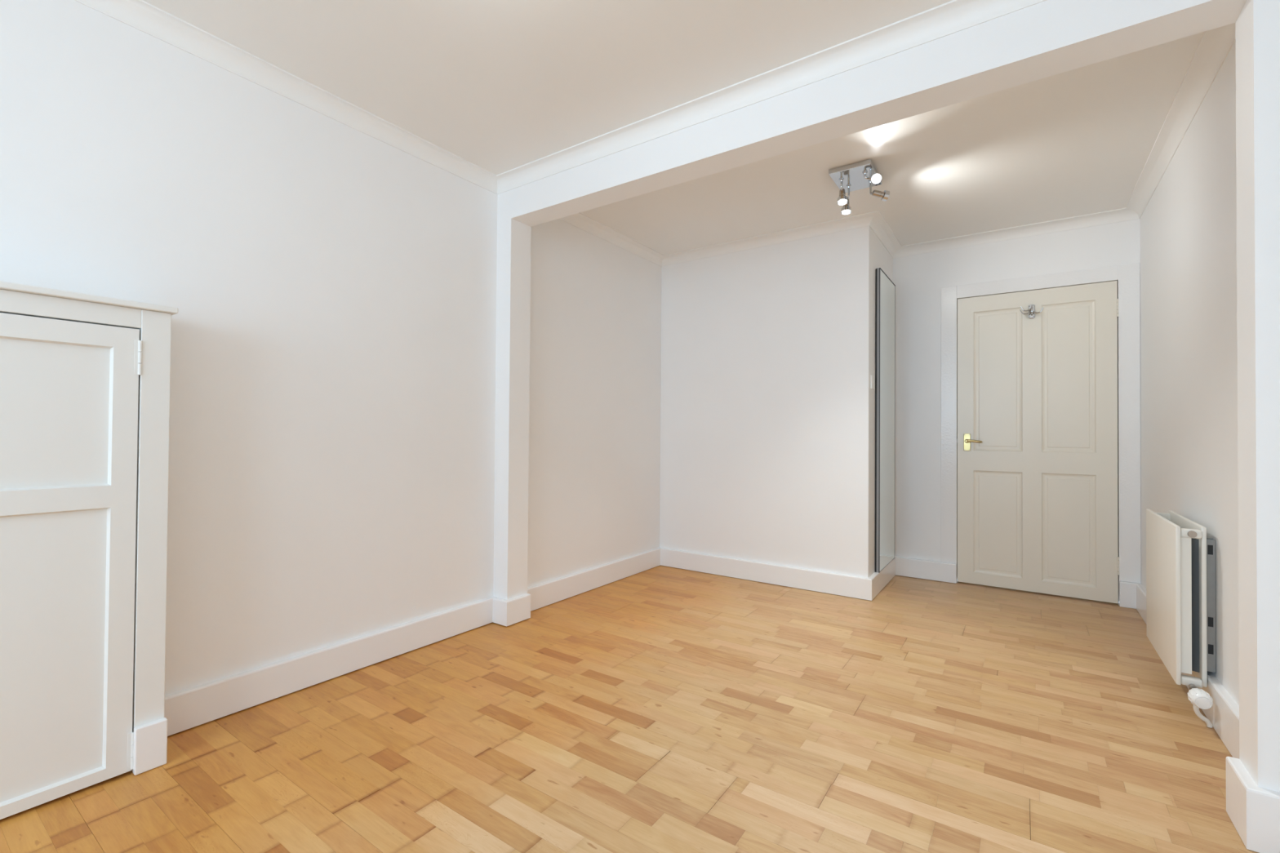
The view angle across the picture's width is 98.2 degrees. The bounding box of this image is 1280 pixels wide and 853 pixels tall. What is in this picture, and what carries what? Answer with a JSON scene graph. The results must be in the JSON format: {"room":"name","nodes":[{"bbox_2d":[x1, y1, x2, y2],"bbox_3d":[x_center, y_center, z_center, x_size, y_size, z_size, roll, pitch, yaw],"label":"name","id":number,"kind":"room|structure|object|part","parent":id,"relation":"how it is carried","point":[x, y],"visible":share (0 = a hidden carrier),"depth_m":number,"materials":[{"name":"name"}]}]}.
{"room":"empty bedroom","nodes":[
{"label":"empty bedroom","id":0,"kind":"room"},
{"bbox_2d":[0,0,661,695],"bbox_3d":[-1.420,-0.157,2.221,0.148,2.410,7.172,0,-1,35],"label":"wall","id":1,"kind":"structure","parent":0,"point":[332,286],"depth_m":2.25,"materials":[{"name":"paint"}]},
{"bbox_2d":[164,593,530,736],"bbox_3d":[-1.116,0.984,2.455,0.138,0.130,1.595,0,-1,35],"label":"baseboard","id":2,"kind":"structure","parent":1,"relation":"attached to","point":[192,707],"depth_m":2.28,"materials":[{"name":"paint"}]},
{"bbox_2d":[74,0,1046,194],"bbox_3d":[-0.838,-1.346,0.359,2.985,0.068,4.499,0,-1,35],"label":"trim","id":3,"kind":"structure","parent":1,"relation":"attached to","point":[948,18],"depth_m":2.12,"materials":[{"name":"paint"}]},
{"bbox_2d":[0,564,1258,852],"bbox_3d":[-0.164,1.077,1.330,3.225,0.060,7.172,0,-1,35],"label":"floor","id":4,"kind":"structure","parent":0,"point":[660,708],"depth_m":1.83,"materials":[{"name":"brown wood"}]},
{"bbox_2d":[0,280,177,819],"bbox_3d":[-1.816,0.328,1.379,0.209,1.413,0.990,0,-1,35],"label":"cabinet","id":5,"kind":"object","parent":4,"relation":"on","point":[85,379],"visible":1,"depth_m":1.58,"materials":[{"name":"paint"}]},
{"bbox_3d":[-1.762,0.612,1.343,0.033,0.760,0.690,0,-1,35],"label":"panel","id":6,"kind":"part","parent":5,"relation":"part of","materials":[{"name":"paint"}]},
{"bbox_3d":[-1.757,-0.035,1.351,0.033,0.406,0.690,0,-1,35],"label":"panel","id":7,"kind":"part","parent":5,"relation":"part of","materials":[{"name":"paint"}]},
{"bbox_3d":[-1.820,-0.332,1.395,0.186,0.057,0.820,0,-1,35],"label":"head rail","id":8,"kind":"part","parent":5,"relation":"part of","materials":[{"name":"paint"}]},
{"bbox_3d":[-1.571,0.343,1.753,0.188,1.395,0.072,0,-1,35],"label":"post","id":9,"kind":"part","parent":5,"relation":"part of","materials":[{"name":"paint"}]},
{"bbox_2d":[142,0,1204,254],"bbox_3d":[-0.145,-1.413,1.360,3.225,0.100,7.172,0,-1,35],"label":"ceiling","id":10,"kind":"structure","parent":0,"point":[500,86],"depth_m":2.27,"materials":[{"name":"paint"}]},
{"bbox_2d":[828,159,889,215],"bbox_3d":[1.166,-1.246,2.921,0.261,0.177,0.276,0,-1,35],"label":"ceiling spotlight","id":11,"kind":"object","parent":10,"relation":"attached to","point":[860,175],"visible":1,"depth_m":2.90,"materials":[{"name":"silver metal"}]},
{"bbox_3d":[1.070,-1.280,2.940,0.025,0.058,0.036,0,-1,35],"label":"arm","id":12,"kind":"part","parent":11,"relation":"part of","materials":[{"name":"silver metal"}]},
{"bbox_3d":[1.132,-1.268,3.012,0.029,0.078,0.025,0,-1,35],"label":"arm","id":13,"kind":"part","parent":11,"relation":"part of","materials":[{"name":"silver metal"}]},
{"bbox_3d":[1.144,-1.321,2.938,0.206,0.026,0.276,0,-1,35],"label":"mounting plate","id":14,"kind":"part","parent":11,"relation":"part of","materials":[{"name":"silver metal"}]},
{"bbox_3d":[1.178,-1.289,2.857,0.063,0.040,0.025,1,-1,-10],"label":"arm","id":15,"kind":"part","parent":11,"relation":"part of","materials":[{"name":"silver metal"}]},
{"bbox_3d":[1.229,-1.265,2.939,0.025,0.085,0.050,0,-1,0],"label":"arm","id":16,"kind":"part","parent":11,"relation":"part of","materials":[{"name":"silver metal"}]},
{"bbox_2d":[659,226,893,577],"bbox_3d":[1.061,-0.114,4.308,1.556,2.410,0.915,0,-1,35],"label":"wall","id":17,"kind":"structure","parent":0,"point":[767,399],"depth_m":3.84,"materials":[{"name":"paint"}]},
{"bbox_2d":[527,547,956,611],"bbox_3d":[0.702,1.015,3.886,2.989,0.132,1.104,1,-1,-9],"label":"baseboard","id":18,"kind":"structure","parent":17,"relation":"attached to","point":[548,593],"depth_m":3.82,"materials":[{"name":"paint"}]},
{"bbox_2d":[870,375,875,389],"bbox_3d":[1.496,-0.283,3.558,0.013,0.087,0.086,0,-1,35],"label":"light switch","id":19,"kind":"object","parent":17,"relation":"attached to","point":[872,377],"visible":1,"depth_m":3.54,"materials":[{"name":"white plastic"}]},
{"bbox_2d":[875,267,895,573],"bbox_3d":[1.704,-0.041,3.844,0.029,1.994,0.525,0,-1,35],"label":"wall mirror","id":20,"kind":"object","parent":17,"relation":"attached to","point":[885,289],"visible":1,"depth_m":3.77,"materials":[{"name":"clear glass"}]},
{"bbox_2d":[560,22,1235,266],"bbox_3d":[1.173,-1.301,3.258,2.938,0.058,2.267,0,-1,35],"label":"trim","id":21,"kind":"structure","parent":17,"relation":"attached to","point":[1215,46],"depth_m":3.52,"materials":[{"name":"paint"}]},
{"bbox_2d":[493,0,1279,791],"bbox_3d":[0.475,-0.142,2.254,2.985,2.410,0.146,0,-1,35],"label":"wall","id":22,"kind":"structure","parent":0,"point":[1046,38],"depth_m":1.70,"materials":[{"name":"paint"}]},
{"bbox_2d":[893,218,1141,604],"bbox_3d":[2.489,-0.109,3.791,1.381,2.410,0.140,0,-1,35],"label":"wall","id":23,"kind":"structure","parent":0,"point":[918,280],"depth_m":3.97,"materials":[{"name":"paint"}]},
{"bbox_2d":[956,280,1119,603],"bbox_3d":[2.574,0.093,3.636,0.866,1.980,0.092,0,-1,35],"label":"door","id":24,"kind":"structure","parent":23,"relation":"in","point":[1037,440],"depth_m":3.62,"materials":[{"name":"beige paint"}]},
{"bbox_3d":[2.272,0.109,3.849,0.042,0.119,0.006,0,-1,35],"label":"handle","id":25,"kind":"part","parent":24,"relation":"part of","materials":[{"name":"gold metal"}]},
{"bbox_3d":[2.289,0.100,3.805,0.108,0.026,0.047,0,-1,35],"label":"lever","id":26,"kind":"part","parent":24,"relation":"part of","materials":[{"name":"gold metal"}]},
{"bbox_3d":[2.425,0.654,3.758,0.280,0.702,0.035,0,-1,35],"label":"panel","id":27,"kind":"part","parent":24,"relation":"part of","materials":[{"name":"beige paint"}]},
{"bbox_3d":[2.432,-0.313,3.770,0.280,0.960,0.035,0,-1,35],"label":"panel","id":28,"kind":"part","parent":24,"relation":"part of","materials":[{"name":"beige paint"}]},
{"bbox_2d":[1019,304,1043,318],"bbox_3d":[2.561,-0.757,3.625,0.129,0.091,0.068,0,-1,35],"label":"coat hook","id":29,"kind":"object","parent":24,"relation":"attached to","point":[1031,309],"visible":1,"depth_m":3.64,"materials":[{"name":"silver metal"}]},
{"bbox_3d":[2.579,-0.757,3.649,0.035,0.091,0.008,0,-1,35],"label":"plate","id":30,"kind":"part","parent":29,"relation":"part of","materials":[{"name":"silver metal"}]},
{"bbox_3d":[2.737,0.654,3.542,0.276,0.702,0.035,0,-1,35],"label":"panel","id":31,"kind":"part","parent":24,"relation":"part of","materials":[{"name":"beige paint"}]},
{"bbox_3d":[2.744,-0.313,3.554,0.276,0.960,0.035,0,-1,35],"label":"panel","id":32,"kind":"part","parent":24,"relation":"part of","materials":[{"name":"beige paint"}]},
{"bbox_2d":[940,262,1141,583],"bbox_3d":[2.577,-0.015,3.639,1.062,1.952,0.006,0,-1,35],"label":"trim","id":33,"kind":"structure","parent":23,"relation":"attached to","point":[1128,276],"depth_m":3.39,"materials":[{"name":"paint"}]},
{"bbox_2d":[1139,41,1239,705],"bbox_3d":[1.114,-0.159,0.467,0.140,2.410,7.172,0,-1,35],"label":"wall","id":34,"kind":"structure","parent":0,"point":[1188,344],"depth_m":2.23,"materials":[{"name":"paint"}]},
{"bbox_2d":[1146,508,1216,728],"bbox_3d":[2.170,0.724,2.218,0.116,0.702,0.713,0,-1,35],"label":"radiator","id":35,"kind":"object","parent":34,"relation":"attached to","point":[1180,558],"visible":1,"depth_m":2.06,"materials":[{"name":"metal"}]},
{"bbox_3d":[2.159,0.665,2.293,0.014,0.584,0.603,0,-1,35],"label":"panel","id":36,"kind":"part","parent":35,"relation":"part of","materials":[{"name":"metal"}]},
{"bbox_3d":[2.226,0.666,2.260,0.014,0.584,0.563,0,-1,35],"label":"panel","id":37,"kind":"part","parent":35,"relation":"part of","materials":[{"name":"metal"}]},
{"bbox_2d":[1119,580,1279,852],"bbox_3d":[1.001,0.969,0.514,0.141,0.151,6.912,0,-1,35],"label":"baseboard","id":38,"kind":"structure","parent":34,"relation":"attached to","point":[1254,811],"depth_m":1.47,"materials":[{"name":"paint"}]}
]}

